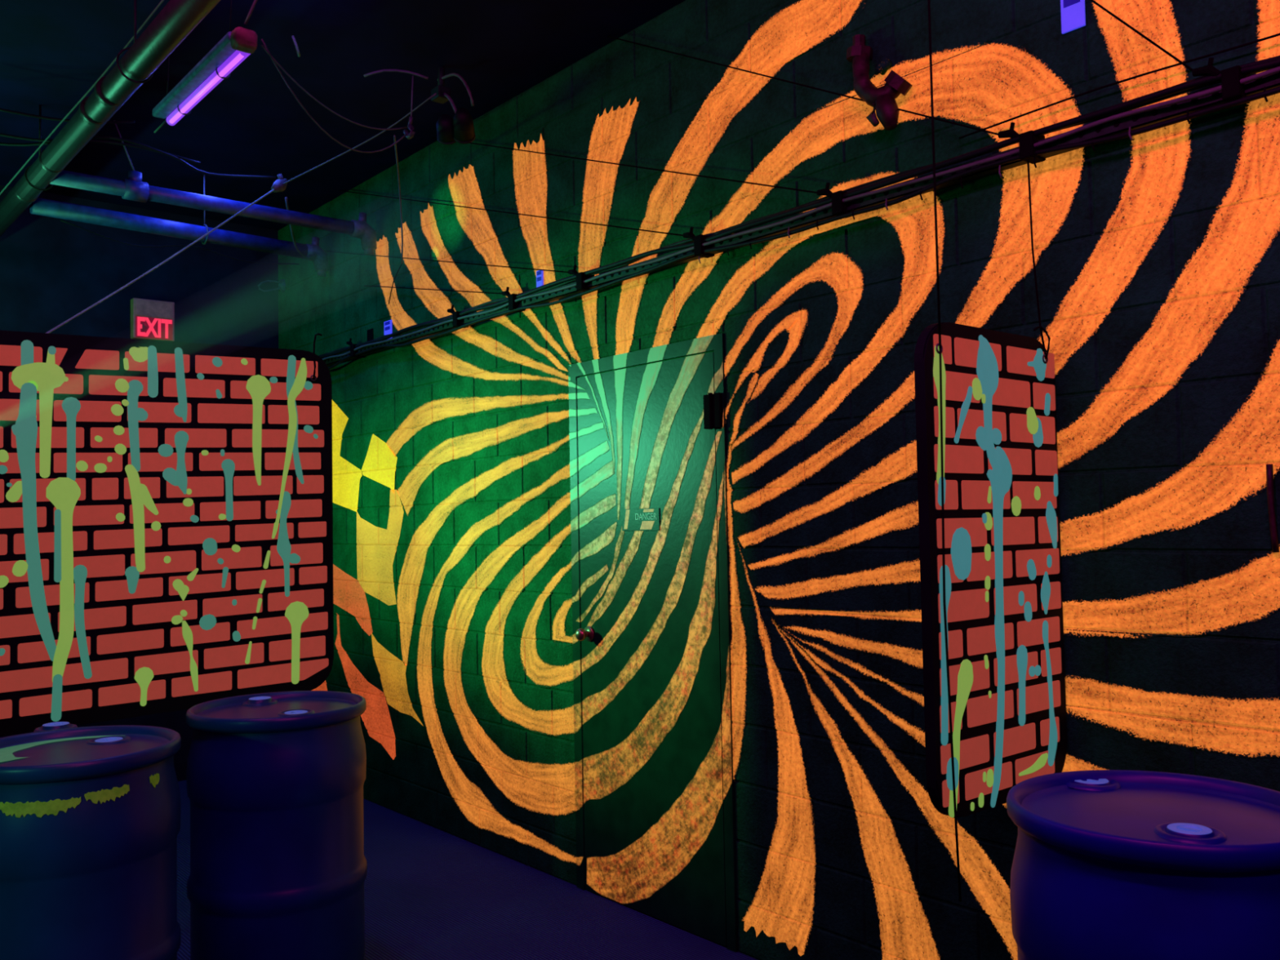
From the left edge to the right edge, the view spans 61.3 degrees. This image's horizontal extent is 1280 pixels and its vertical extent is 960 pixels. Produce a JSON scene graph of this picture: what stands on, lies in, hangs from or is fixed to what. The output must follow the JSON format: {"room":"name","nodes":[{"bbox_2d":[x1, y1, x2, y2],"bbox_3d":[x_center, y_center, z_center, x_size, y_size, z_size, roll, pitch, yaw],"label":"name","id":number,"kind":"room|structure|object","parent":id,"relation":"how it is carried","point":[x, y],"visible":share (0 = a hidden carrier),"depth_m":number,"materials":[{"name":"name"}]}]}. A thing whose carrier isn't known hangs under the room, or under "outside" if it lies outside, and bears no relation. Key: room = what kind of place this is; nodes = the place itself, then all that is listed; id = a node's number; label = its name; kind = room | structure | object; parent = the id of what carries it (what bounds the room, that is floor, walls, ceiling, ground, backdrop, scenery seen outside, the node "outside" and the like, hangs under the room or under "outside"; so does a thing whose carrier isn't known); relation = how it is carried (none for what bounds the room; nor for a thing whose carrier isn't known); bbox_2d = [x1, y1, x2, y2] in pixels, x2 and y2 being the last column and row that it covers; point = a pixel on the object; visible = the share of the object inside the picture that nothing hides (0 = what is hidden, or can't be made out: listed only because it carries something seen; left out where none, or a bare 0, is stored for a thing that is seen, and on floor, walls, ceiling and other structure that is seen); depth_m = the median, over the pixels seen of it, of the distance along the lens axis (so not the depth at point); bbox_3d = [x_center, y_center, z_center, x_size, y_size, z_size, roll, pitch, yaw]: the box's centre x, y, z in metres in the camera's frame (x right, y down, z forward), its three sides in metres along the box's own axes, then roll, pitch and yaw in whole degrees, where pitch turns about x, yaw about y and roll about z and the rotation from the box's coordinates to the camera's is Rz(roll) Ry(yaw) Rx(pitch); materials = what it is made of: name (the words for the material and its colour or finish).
{"room":"sports facility","nodes":[
{"label":"sports facility","id":0,"kind":"room"},
{"bbox_2d":[0,185,278,781],"bbox_3d":[-4.051,0.075,5.574,4.800,3.430,0.160,1,-3,-40],"label":"wall","id":1,"kind":"structure","parent":0,"point":[52,269],"depth_m":6.40,"materials":[{"name":"paint"}]},
{"bbox_2d":[130,297,174,341],"bbox_3d":[-2.907,-0.952,6.442,0.233,0.236,0.068,1,-3,-40],"label":"exit sign","id":2,"kind":"object","parent":1,"relation":"attached to","point":[150,319],"visible":0.94,"depth_m":6.41,"materials":[{"name":"plastic"}]},
{"bbox_2d":[0,329,333,736],"bbox_3d":[-1.747,0.126,3.829,1.382,1.432,0.044,1,-3,-40],"label":"banner","id":3,"kind":"object","parent":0,"point":[166,507],"visible":1,"depth_m":3.84,"materials":[{"name":"red fabric"}]},
{"bbox_2d":[0,465,7,474],"bbox_3d":[-2.091,-0.034,3.539,0.032,0.030,0.002,1,-3,-40],"label":"paint splatter","id":4,"kind":"object","parent":3,"relation":"attached to","point":[3,468],"depth_m":3.54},
{"bbox_2d":[0,449,8,462],"bbox_3d":[-2.090,-0.079,3.542,0.034,0.042,0.002,1,-3,-40],"label":"paint splatter","id":5,"kind":"object","parent":3,"relation":"on","point":[4,454],"depth_m":3.55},
{"bbox_2d":[0,575,8,587],"bbox_3d":[-2.084,0.332,3.525,0.040,0.040,0.002,1,-3,-40],"label":"paint splatter","id":6,"kind":"object","parent":3,"relation":"attached to","point":[4,580],"depth_m":3.53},
{"bbox_2d":[5,480,22,502],"bbox_3d":[-2.059,0.038,3.562,0.058,0.072,0.002,1,-3,-40],"label":"paint splatter","id":7,"kind":"object","parent":3,"relation":"on","point":[13,488],"depth_m":3.56,"materials":[{"name":"paint"}]},
{"bbox_2d":[11,424,22,435],"bbox_3d":[-2.061,-0.164,3.571,0.033,0.039,0.002,1,-3,-40],"label":"paint splatter","id":8,"kind":"object","parent":3,"relation":"attached to","point":[16,429],"depth_m":3.57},
{"bbox_2d":[12,560,27,576],"bbox_3d":[-2.044,0.291,3.560,0.046,0.054,0.003,1,-3,-40],"label":"paint splatter","id":9,"kind":"object","parent":3,"relation":"attached to","point":[20,567],"depth_m":3.56,"materials":[{"name":"paint"}]},
{"bbox_2d":[20,339,33,365],"bbox_3d":[-2.043,-0.415,3.601,0.038,0.105,0.002,1,-3,-40],"label":"drip","id":10,"kind":"object","parent":3,"relation":"on","point":[26,345],"depth_m":3.60,"materials":[{"name":"paint"}]},
{"bbox_2d":[45,351,55,370],"bbox_3d":[-1.990,-0.410,3.645,0.029,0.082,0.002,1,-3,-40],"label":"paint splatter","id":11,"kind":"object","parent":3,"relation":"on","point":[50,355],"depth_m":3.64,"materials":[{"name":"paint"}]},
{"bbox_2d":[48,346,56,354],"bbox_3d":[-1.987,-0.438,3.649,0.024,0.030,0.002,1,-3,-40],"label":"paint splatter","id":12,"kind":"object","parent":3,"relation":"on","point":[51,349],"depth_m":3.65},
{"bbox_2d":[50,674,62,721],"bbox_3d":[-1.952,0.729,3.613,0.035,0.157,0.003,1,-3,-40],"label":"drip","id":13,"kind":"object","parent":3,"relation":"attached to","point":[56,680],"depth_m":3.61,"materials":[{"name":"paint"}]},
{"bbox_2d":[53,509,61,582],"bbox_3d":[-1.960,0.221,3.635,0.022,0.246,0.003,1,-3,-40],"label":"drip","id":14,"kind":"object","parent":3,"relation":"attached to","point":[57,513],"depth_m":3.63,"materials":[{"name":"paint"}]},
{"bbox_2d":[57,374,68,382],"bbox_3d":[-1.960,-0.345,3.666,0.035,0.024,0.002,1,-3,-40],"label":"paint splatter","id":15,"kind":"object","parent":3,"relation":"attached to","point":[60,378],"depth_m":3.67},
{"bbox_2d":[75,460,88,471],"bbox_3d":[-1.908,-0.048,3.694,0.036,0.037,0.002,1,-3,-40],"label":"paint splatter","id":16,"kind":"object","parent":3,"relation":"attached to","point":[81,465],"depth_m":3.69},
{"bbox_2d":[94,435,102,442],"bbox_3d":[-1.871,-0.142,3.730,0.025,0.023,0.002,1,-3,-40],"label":"paint splatter","id":17,"kind":"object","parent":3,"relation":"attached to","point":[98,438],"depth_m":3.73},
{"bbox_2d":[93,462,106,472],"bbox_3d":[-1.864,-0.042,3.731,0.041,0.033,0.002,1,-3,-40],"label":"paint splatter","id":18,"kind":"object","parent":3,"relation":"on","point":[98,467],"depth_m":3.73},
{"bbox_2d":[111,404,123,415],"bbox_3d":[-1.826,-0.245,3.773,0.040,0.041,0.002,1,-3,-40],"label":"paint splatter","id":19,"kind":"object","parent":3,"relation":"attached to","point":[116,409],"depth_m":3.77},
{"bbox_2d":[113,425,124,435],"bbox_3d":[-1.821,-0.173,3.774,0.036,0.034,0.003,1,-3,-40],"label":"paint splatter","id":20,"kind":"object","parent":3,"relation":"on","point":[117,429],"depth_m":3.77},
{"bbox_2d":[115,512,124,521],"bbox_3d":[-1.812,0.130,3.765,0.031,0.031,0.002,1,-3,-40],"label":"paint splatter","id":21,"kind":"object","parent":3,"relation":"on","point":[120,517],"depth_m":3.76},
{"bbox_2d":[114,444,126,454],"bbox_3d":[-1.816,-0.108,3.775,0.038,0.038,0.003,1,-3,-40],"label":"paint splatter","id":22,"kind":"object","parent":3,"relation":"attached to","point":[119,449],"depth_m":3.77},
{"bbox_2d":[115,378,128,392],"bbox_3d":[-1.816,-0.331,3.787,0.047,0.050,0.002,1,-3,-40],"label":"paint splatter","id":23,"kind":"object","parent":3,"relation":"attached to","point":[122,385],"depth_m":3.79,"materials":[{"name":"paint"}]},
{"bbox_2d":[123,357,128,369],"bbox_3d":[-1.808,-0.408,3.798,0.018,0.044,0.002,1,-3,-40],"label":"paint splatter","id":24,"kind":"object","parent":3,"relation":"on","point":[126,360],"depth_m":3.80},
{"bbox_2d":[133,407,147,421],"bbox_3d":[-1.768,-0.232,3.822,0.051,0.048,0.002,1,-3,-40],"label":"paint splatter","id":25,"kind":"object","parent":3,"relation":"on","point":[140,414],"depth_m":3.82,"materials":[{"name":"paint"}]},
{"bbox_2d":[151,520,160,530],"bbox_3d":[-1.721,0.164,3.840,0.032,0.035,0.002,1,-3,-40],"label":"paint splatter","id":26,"kind":"object","parent":3,"relation":"on","point":[155,525],"depth_m":3.84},
{"bbox_2d":[45,188,275,333],"bbox_3d":[-1.870,-0.915,4.327,0.036,0.962,1.422,-2,-2,16],"label":"rope","id":27,"kind":"object","parent":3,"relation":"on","point":[273,189],"visible":1,"depth_m":4.23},
{"bbox_2d":[271,173,288,192],"bbox_3d":[-1.676,-1.379,5.023,0.056,0.103,0.095,-3,-3,42],"label":"clamp","id":28,"kind":"object","parent":27,"relation":"attached to","point":[278,185],"visible":1,"depth_m":5.00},
{"bbox_2d":[283,93,436,184],"bbox_3d":[-1.237,-1.456,4.676,1.126,0.133,0.030,-3,-3,40],"label":"rope","id":29,"kind":"object","parent":28,"relation":"attached to","point":[433,95],"visible":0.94,"depth_m":4.64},
{"bbox_2d":[158,444,173,457],"bbox_3d":[-1.700,-0.106,3.871,0.052,0.047,0.003,1,-3,-40],"label":"paint splatter","id":30,"kind":"object","parent":3,"relation":"attached to","point":[164,450],"depth_m":3.87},
{"bbox_2d":[162,467,177,485],"bbox_3d":[-1.681,-0.011,3.883,0.068,0.066,0.002,1,-3,-40],"label":"paint splatter","id":31,"kind":"object","parent":3,"relation":"attached to","point":[170,475],"depth_m":3.88,"materials":[{"name":"paint"}]},
{"bbox_2d":[171,614,182,624],"bbox_3d":[-1.660,0.501,3.872,0.039,0.033,0.002,1,-3,-40],"label":"paint splatter","id":32,"kind":"object","parent":3,"relation":"attached to","point":[175,619],"depth_m":3.87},
{"bbox_2d":[172,578,183,591],"bbox_3d":[-1.658,0.378,3.880,0.041,0.045,0.002,1,-3,-40],"label":"paint splatter","id":33,"kind":"object","parent":3,"relation":"on","point":[177,584],"depth_m":3.88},
{"bbox_2d":[173,404,186,417],"bbox_3d":[-1.664,-0.251,3.910,0.046,0.046,0.002,1,-3,-40],"label":"paint splatter","id":34,"kind":"object","parent":3,"relation":"attached to","point":[180,410],"depth_m":3.91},
{"bbox_2d":[182,497,193,506],"bbox_3d":[-1.638,0.081,3.914,0.036,0.031,0.003,1,-3,-40],"label":"paint splatter","id":35,"kind":"object","parent":3,"relation":"attached to","point":[187,502],"depth_m":3.91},
{"bbox_2d":[186,568,198,581],"bbox_3d":[-1.621,0.343,3.914,0.041,0.046,0.002,1,-3,-40],"label":"paint splatter","id":36,"kind":"object","parent":3,"relation":"on","point":[192,573],"depth_m":3.91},
{"bbox_2d":[190,515,199,522],"bbox_3d":[-1.619,0.141,3.926,0.031,0.028,0.003,1,-3,-40],"label":"paint splatter","id":37,"kind":"object","parent":3,"relation":"attached to","point":[193,518],"depth_m":3.93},
{"bbox_2d":[199,613,216,630],"bbox_3d":[-1.577,0.519,3.941,0.061,0.058,0.002,1,-3,-40],"label":"paint splatter","id":38,"kind":"object","parent":3,"relation":"on","point":[206,621],"depth_m":3.94,"materials":[{"name":"paint"}]},
{"bbox_2d":[202,537,217,555],"bbox_3d":[-1.576,0.244,3.957,0.052,0.064,0.003,1,-3,-40],"label":"paint splatter","id":39,"kind":"object","parent":3,"relation":"attached to","point":[209,544],"depth_m":3.95,"materials":[{"name":"paint"}]},
{"bbox_2d":[212,356,222,367],"bbox_3d":[-1.567,-0.438,4.003,0.037,0.037,0.002,1,-3,-40],"label":"paint splatter","id":40,"kind":"object","parent":3,"relation":"attached to","point":[217,362],"depth_m":4.00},
{"bbox_2d":[215,389,222,398],"bbox_3d":[-1.560,-0.319,4.001,0.023,0.035,0.003,1,-3,-40],"label":"paint splatter","id":41,"kind":"object","parent":3,"relation":"attached to","point":[218,392],"depth_m":4.00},
{"bbox_2d":[222,566,228,587],"bbox_3d":[-1.532,0.360,3.987,0.025,0.077,0.003,1,-3,-40],"label":"paint splatter","id":42,"kind":"object","parent":3,"relation":"attached to","point":[224,569],"depth_m":3.99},
{"bbox_2d":[231,544,240,552],"bbox_3d":[-1.503,0.255,4.018,0.033,0.030,0.002,1,-3,-40],"label":"paint splatter","id":43,"kind":"object","parent":3,"relation":"on","point":[235,548],"depth_m":4.02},
{"bbox_2d":[232,631,240,641],"bbox_3d":[-1.496,0.579,4.006,0.030,0.039,0.002,1,-3,-40],"label":"paint splatter","id":44,"kind":"object","parent":3,"relation":"on","point":[236,634],"depth_m":4.00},
{"bbox_2d":[244,641,251,663],"bbox_3d":[-1.462,0.644,4.031,0.026,0.084,0.003,1,-3,-40],"label":"paint splatter","id":45,"kind":"object","parent":3,"relation":"attached to","point":[247,644],"depth_m":4.03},
{"bbox_2d":[252,616,257,629],"bbox_3d":[-1.445,0.536,4.051,0.020,0.049,0.002,1,-3,-40],"label":"paint splatter","id":46,"kind":"object","parent":3,"relation":"attached to","point":[254,618],"depth_m":4.05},
{"bbox_2d":[256,598,262,613],"bbox_3d":[-1.433,0.472,4.064,0.023,0.055,0.002,1,-3,-40],"label":"paint splatter","id":47,"kind":"object","parent":3,"relation":"on","point":[259,601],"depth_m":4.06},
{"bbox_2d":[259,579,266,593],"bbox_3d":[-1.424,0.402,4.076,0.026,0.052,0.002,1,-3,-40],"label":"paint splatter","id":48,"kind":"object","parent":3,"relation":"attached to","point":[262,582],"depth_m":4.08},
{"bbox_2d":[263,550,270,568],"bbox_3d":[-1.413,0.301,4.091,0.027,0.069,0.002,1,-3,-40],"label":"paint splatter","id":49,"kind":"object","parent":3,"relation":"on","point":[266,553],"depth_m":4.09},
{"bbox_2d":[271,522,275,538],"bbox_3d":[-1.391,0.192,4.115,0.025,0.064,0.002,1,-3,-40],"label":"paint splatter","id":50,"kind":"object","parent":3,"relation":"on","point":[273,523],"depth_m":4.11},
{"bbox_2d":[269,376,277,382],"bbox_3d":[-1.403,-0.383,4.137,0.031,0.025,0.002,1,-3,-40],"label":"paint splatter","id":51,"kind":"object","parent":3,"relation":"on","point":[272,379],"depth_m":4.14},
{"bbox_2d":[288,553,300,563],"bbox_3d":[-1.331,0.302,4.160,0.047,0.041,0.002,1,-3,-40],"label":"paint splatter","id":52,"kind":"object","parent":3,"relation":"attached to","point":[293,557],"depth_m":4.16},
{"bbox_2d":[303,381,312,390],"bbox_3d":[-1.298,-0.369,4.225,0.037,0.036,0.002,1,-3,-40],"label":"paint splatter","id":53,"kind":"object","parent":3,"relation":"on","point":[308,385],"depth_m":4.22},
{"bbox_2d":[303,425,313,433],"bbox_3d":[-1.295,-0.199,4.218,0.038,0.031,0.002,1,-3,-40],"label":"paint splatter","id":54,"kind":"object","parent":3,"relation":"on","point":[307,428],"depth_m":4.22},
{"bbox_2d":[0,0,685,230],"bbox_3d":[-1.385,-1.866,2.437,4.800,0.100,8.550,1,-3,-40],"label":"ceiling","id":55,"kind":"structure","parent":0,"point":[52,52],"depth_m":4.64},
{"bbox_2d":[0,0,220,236],"bbox_3d":[-1.769,-1.560,3.765,0.140,0.392,5.501,1,-3,-40],"label":"ceiling pipe","id":56,"kind":"object","parent":55,"relation":"hanging from","point":[177,19],"visible":0.98,"depth_m":3.90,"materials":[{"name":"metal"}]},
{"bbox_2d":[0,0,164,195],"bbox_3d":[-2.446,-1.459,4.495,0.019,0.257,2.481,1,-3,-44],"label":"rope","id":57,"kind":"object","parent":56,"relation":"attached to","point":[162,1],"visible":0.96,"depth_m":4.22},
{"bbox_2d":[0,133,275,178],"bbox_3d":[-2.241,-1.482,4.868,1.211,0.032,0.288,1,-3,-36],"label":"cable","id":58,"kind":"object","parent":56,"relation":"attached to","point":[1,134],"visible":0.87,"depth_m":4.82,"materials":[{"name":"rubber"}]},
{"bbox_2d":[0,139,200,164],"bbox_3d":[-2.441,-1.482,4.806,0.888,0.030,0.173,0,-2,-17],"label":"cable","id":59,"kind":"object","parent":58,"relation":"attached to","point":[91,140],"visible":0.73,"depth_m":4.76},
{"bbox_2d":[29,173,328,276],"bbox_3d":[-2.252,-1.443,5.630,1.557,0.460,0.667,1,-3,-40],"label":"ceiling pipe","id":60,"kind":"object","parent":55,"relation":"hanging from","point":[313,252],"visible":0.88,"depth_m":5.74,"materials":[{"name":"metal"}]},
{"bbox_2d":[152,0,257,133],"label":"lamp","id":61,"kind":"object","parent":55,"relation":"hanging from","point":[237,46],"depth_m":3.78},
{"bbox_2d":[49,120,377,255],"bbox_3d":[-2.052,-1.458,5.363,1.595,0.461,0.104,1,-3,-40],"label":"ceiling pipe","id":62,"kind":"object","parent":55,"relation":"hanging from","point":[133,188],"visible":0.94,"depth_m":5.27,"materials":[{"name":"metal"}]},
{"bbox_2d":[291,35,300,57],"bbox_3d":[-1.301,-1.645,4.095,0.018,0.056,0.067,-1,-2,5],"label":"cable","id":63,"kind":"object","parent":55,"relation":"hanging from","point":[292,37],"visible":1,"depth_m":4.08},
{"bbox_2d":[261,38,407,152],"label":"cable","id":64,"kind":"object","parent":55,"relation":"hanging from","point":[265,48],"depth_m":3.82,"materials":[{"name":"rubber"}]},
{"bbox_2d":[403,75,414,139],"bbox_3d":[-0.928,-1.493,4.342,0.020,0.246,0.078,1,-3,-40],"label":"ceiling hook","id":65,"kind":"object","parent":55,"relation":"hanging from","point":[409,135],"visible":1,"depth_m":4.32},
{"bbox_2d":[363,69,428,79],"bbox_3d":[-0.979,-1.629,4.331,0.255,0.031,0.024,-1,-2,-8],"label":"cable","id":66,"kind":"object","parent":65,"relation":"attached to","point":[380,70],"visible":1,"depth_m":4.32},
{"bbox_2d":[393,135,403,264],"bbox_3d":[-1.102,-1.288,4.934,0.015,0.301,1.301,-1,-2,-11],"label":"cable","id":67,"kind":"object","parent":65,"relation":"hanging from","point":[394,136],"visible":0.98,"depth_m":5.29,"materials":[{"name":"black"}]},
{"bbox_2d":[431,66,475,144],"bbox_3d":[-0.756,-1.569,4.495,0.273,0.340,0.144,-3,-3,35],"label":"floodlight","id":68,"kind":"object","parent":55,"relation":"hanging from","point":[460,129],"visible":1,"depth_m":4.47,"materials":[{"name":"paint"}]},
{"bbox_2d":[318,0,1279,369],"bbox_3d":[-0.515,-1.231,4.742,0.068,1.023,6.687,1,-3,-40],"label":"pipe","id":69,"kind":"object","parent":55,"relation":"hanging from","point":[1237,86],"visible":0.89,"depth_m":3.21,"materials":[{"name":"metal"}]},
{"bbox_2d":[914,0,1067,902],"bbox_3d":[0.863,-0.442,2.674,0.578,2.810,0.052,1,-3,-42],"label":"banner","id":70,"kind":"object","parent":55,"relation":"hanging from","point":[995,717],"visible":1,"depth_m":2.60,"materials":[{"name":"red fabric"}]},
{"bbox_2d":[937,476,946,506],"bbox_3d":[0.696,0.026,2.494,0.033,0.069,0.002,1,-3,-40],"label":"paint splatter","id":71,"kind":"object","parent":70,"relation":"on","point":[941,480],"depth_m":2.49,"materials":[{"name":"paint"}]},
{"bbox_2d":[946,756,958,790],"bbox_3d":[0.716,0.673,2.474,0.046,0.076,0.003,1,-3,-40],"label":"paint splatter","id":72,"kind":"object","parent":70,"relation":"attached to","point":[952,762],"depth_m":2.46,"materials":[{"name":"paint"}]},
{"bbox_2d":[972,377,982,400],"bbox_3d":[0.813,-0.219,2.605,0.042,0.054,0.002,1,-3,-40],"label":"paint splatter","id":73,"kind":"object","parent":70,"relation":"on","point":[976,382],"depth_m":2.60,"materials":[{"name":"paint"}]},
{"bbox_2d":[978,792,983,807],"bbox_3d":[0.804,0.754,2.543,0.021,0.035,0.002,1,-3,-40],"label":"paint splatter","id":74,"kind":"object","parent":70,"relation":"attached to","point":[980,794],"depth_m":2.54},
{"bbox_2d":[975,426,991,450],"bbox_3d":[0.830,-0.101,2.613,0.063,0.059,0.002,1,-3,-40],"label":"paint splatter","id":75,"kind":"object","parent":70,"relation":"attached to","point":[983,433],"depth_m":2.61,"materials":[{"name":"paint"}]},
{"bbox_2d":[983,654,988,669],"bbox_3d":[0.829,0.435,2.583,0.018,0.034,0.002,1,-3,-40],"label":"paint splatter","id":76,"kind":"object","parent":70,"relation":"on","point":[985,656],"depth_m":2.58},
{"bbox_2d":[984,575,990,590],"bbox_3d":[0.837,0.247,2.599,0.021,0.034,0.002,1,-3,-40],"label":"paint splatter","id":77,"kind":"object","parent":70,"relation":"on","point":[987,578],"depth_m":2.60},
{"bbox_2d":[984,543,991,560],"bbox_3d":[0.839,0.175,2.605,0.025,0.041,0.002,1,-3,-40],"label":"paint splatter","id":78,"kind":"object","parent":70,"relation":"on","point":[987,546],"depth_m":2.60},
{"bbox_2d":[984,511,992,530],"bbox_3d":[0.842,0.100,2.612,0.037,0.044,0.002,1,-3,-40],"label":"paint splatter","id":79,"kind":"object","parent":70,"relation":"attached to","point":[988,515],"depth_m":2.61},
{"bbox_2d":[986,485,991,503],"bbox_3d":[0.847,0.036,2.620,0.019,0.043,0.002,1,-3,-40],"label":"paint splatter","id":80,"kind":"object","parent":70,"relation":"on","point":[988,487],"depth_m":2.62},
{"bbox_2d":[986,768,993,786],"bbox_3d":[0.833,0.710,2.571,0.030,0.044,0.002,1,-3,-40],"label":"paint splatter","id":81,"kind":"object","parent":70,"relation":"attached to","point":[989,772],"depth_m":2.57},
{"bbox_2d":[991,428,1001,444],"bbox_3d":[0.875,-0.107,2.651,0.045,0.040,0.002,1,-3,-40],"label":"paint splatter","id":82,"kind":"object","parent":70,"relation":"on","point":[996,433],"depth_m":2.65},
{"bbox_2d":[1011,496,1021,515],"bbox_3d":[0.940,0.065,2.696,0.044,0.050,0.002,1,-3,-40],"label":"paint splatter","id":83,"kind":"object","parent":70,"relation":"on","point":[1015,500],"depth_m":2.69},
{"bbox_2d":[1018,591,1024,605],"bbox_3d":[0.950,0.295,2.692,0.026,0.038,0.002,1,-3,-40],"label":"paint splatter","id":84,"kind":"object","parent":70,"relation":"attached to","point":[1021,593],"depth_m":2.69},
{"bbox_2d":[1024,601,1032,622],"bbox_3d":[0.974,0.330,2.710,0.036,0.052,0.002,1,-3,-40],"label":"paint splatter","id":85,"kind":"object","parent":70,"relation":"on","point":[1028,605],"depth_m":2.71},
{"bbox_2d":[1028,666,1035,676],"bbox_3d":[0.984,0.480,2.710,0.030,0.026,0.002,1,-3,-40],"label":"paint splatter","id":86,"kind":"object","parent":70,"relation":"attached to","point":[1031,668],"depth_m":2.71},
{"bbox_2d":[1026,559,1036,580],"bbox_3d":[0.990,0.227,2.730,0.044,0.054,0.002,1,-3,-40],"label":"paint splatter","id":87,"kind":"object","parent":70,"relation":"on","point":[1031,563],"depth_m":2.73,"materials":[{"name":"paint"}]},
{"bbox_2d":[1026,407,1038,434],"bbox_3d":[1.003,-0.152,2.761,0.052,0.069,0.003,1,-3,-40],"label":"paint splatter","id":88,"kind":"object","parent":70,"relation":"attached to","point":[1032,413],"depth_m":2.76,"materials":[{"name":"paint"}]},
{"bbox_2d":[1027,360,1040,367],"bbox_3d":[1.013,-0.300,2.777,0.061,0.019,0.003,1,-3,-40],"label":"paint splatter","id":89,"kind":"object","parent":70,"relation":"attached to","point":[1031,363],"depth_m":2.78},
{"bbox_2d":[1034,485,1040,500],"bbox_3d":[1.016,0.034,2.762,0.031,0.037,0.002,1,-3,-40],"label":"paint splatter","id":90,"kind":"object","parent":70,"relation":"attached to","point":[1037,488],"depth_m":2.76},
{"bbox_2d":[1032,417,1043,447],"bbox_3d":[1.023,-0.122,2.777,0.051,0.077,0.002,1,-3,-40],"label":"paint splatter","id":91,"kind":"object","parent":70,"relation":"on","point":[1037,422],"depth_m":2.78,"materials":[{"name":"paint"}]},
{"bbox_2d":[1035,665,1041,675],"bbox_3d":[1.004,0.481,2.727,0.030,0.027,0.003,1,-3,-40],"label":"paint splatter","id":92,"kind":"object","parent":70,"relation":"attached to","point":[1037,668],"depth_m":2.73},
{"bbox_2d":[1044,393,1050,415],"bbox_3d":[1.061,-0.197,2.812,0.030,0.060,0.003,1,-3,-40],"label":"paint splatter","id":93,"kind":"object","parent":70,"relation":"attached to","point":[1046,396],"depth_m":2.81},
{"bbox_2d":[1046,554,1051,568],"bbox_3d":[1.055,0.209,2.786,0.024,0.034,0.002,1,-3,-40],"label":"paint splatter","id":94,"kind":"object","parent":70,"relation":"on","point":[1048,556],"depth_m":2.78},
{"bbox_2d":[1053,473,1057,496],"bbox_3d":[1.086,0.013,2.821,0.021,0.060,0.003,1,-3,-40],"label":"paint splatter","id":95,"kind":"object","parent":70,"relation":"attached to","point":[1055,475],"depth_m":2.82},
{"bbox_2d":[177,780,757,959],"bbox_3d":[-1.319,1.661,2.297,4.800,0.100,8.550,1,-3,-40],"label":"floor","id":96,"kind":"structure","parent":0,"point":[431,893],"depth_m":4.20,"materials":[{"name":"concrete"}]},
{"bbox_2d":[0,721,181,959],"bbox_3d":[-1.605,1.198,3.102,0.582,0.900,0.723,-1,-2,-1],"label":"drum","id":97,"kind":"object","parent":96,"relation":"on","point":[90,816],"visible":1,"depth_m":2.84,"materials":[{"name":"blue metal"}]},
{"bbox_2d":[186,690,367,959],"bbox_3d":[-1.227,1.213,3.671,0.582,0.900,0.582,1,-3,-40],"label":"drum","id":98,"kind":"object","parent":96,"relation":"on","point":[275,780],"visible":1,"depth_m":3.44,"materials":[{"name":"metal"}]},
{"bbox_2d":[1006,769,1279,959],"bbox_3d":[1.042,1.099,2.125,0.582,0.920,0.582,1,-3,-40],"label":"drum","id":99,"kind":"object","parent":96,"relation":"on","point":[1108,864],"visible":1,"depth_m":1.98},
{"bbox_2d":[277,0,1279,959],"bbox_3d":[0.459,-0.080,3.786,0.201,3.430,8.390,1,-3,-40],"label":"wall","id":100,"kind":"structure","parent":0,"point":[1157,253],"depth_m":3.47,"materials":[{"name":"black paint"}]},
{"bbox_2d":[257,279,285,293],"bbox_3d":[-2.325,-1.236,6.877,0.220,0.098,0.090,1,-3,-40],"label":"wire loop","id":101,"kind":"object","parent":100,"relation":"attached to","point":[282,283],"visible":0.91,"depth_m":6.88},
{"bbox_2d":[366,328,373,341],"bbox_3d":[-1.488,-0.785,5.953,0.005,0.093,0.068,1,-3,-40],"label":"plate","id":102,"kind":"object","parent":100,"relation":"attached to","point":[370,332],"visible":0.56,"depth_m":5.95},
{"bbox_2d":[383,320,392,338],"bbox_3d":[-1.349,-0.803,5.784,0.009,0.100,0.082,1,-3,-40],"label":"card","id":103,"kind":"object","parent":100,"relation":"attached to","point":[388,328],"visible":0.69,"depth_m":5.78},
{"bbox_2d":[536,270,543,287],"bbox_3d":[-0.435,-0.866,4.699,0.009,0.095,0.046,1,-3,-40],"label":"card","id":104,"kind":"object","parent":100,"relation":"attached to","point":[540,273],"visible":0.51,"depth_m":4.69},
{"bbox_2d":[568,333,737,952],"bbox_3d":[-0.002,0.577,4.120,0.080,2.160,0.920,1,-3,-40],"label":"door","id":105,"kind":"structure","parent":100,"relation":"in","point":[655,784],"depth_m":4.09,"materials":[{"name":"black paint"}]},
{"bbox_2d":[846,34,912,130],"bbox_3d":[0.721,-1.210,3.275,0.103,0.335,0.231,1,-3,-40],"label":"valve","id":106,"kind":"object","parent":100,"relation":"attached to","point":[882,99],"visible":1,"depth_m":3.24,"materials":[{"name":"red metal"}]},
{"bbox_2d":[1060,0,1085,34],"bbox_3d":[1.136,-1.246,2.836,0.009,0.130,0.064,1,-3,-40],"label":"card","id":107,"kind":"object","parent":100,"relation":"attached to","point":[1073,11],"visible":1,"depth_m":2.83,"materials":[{"name":"paper"}]},
{"bbox_2d":[1266,463,1279,552],"bbox_3d":[1.436,0.064,2.453,0.016,0.201,0.019,1,-3,-40],"label":"conduit","id":108,"kind":"object","parent":100,"relation":"attached to","point":[1269,469],"visible":1,"depth_m":2.45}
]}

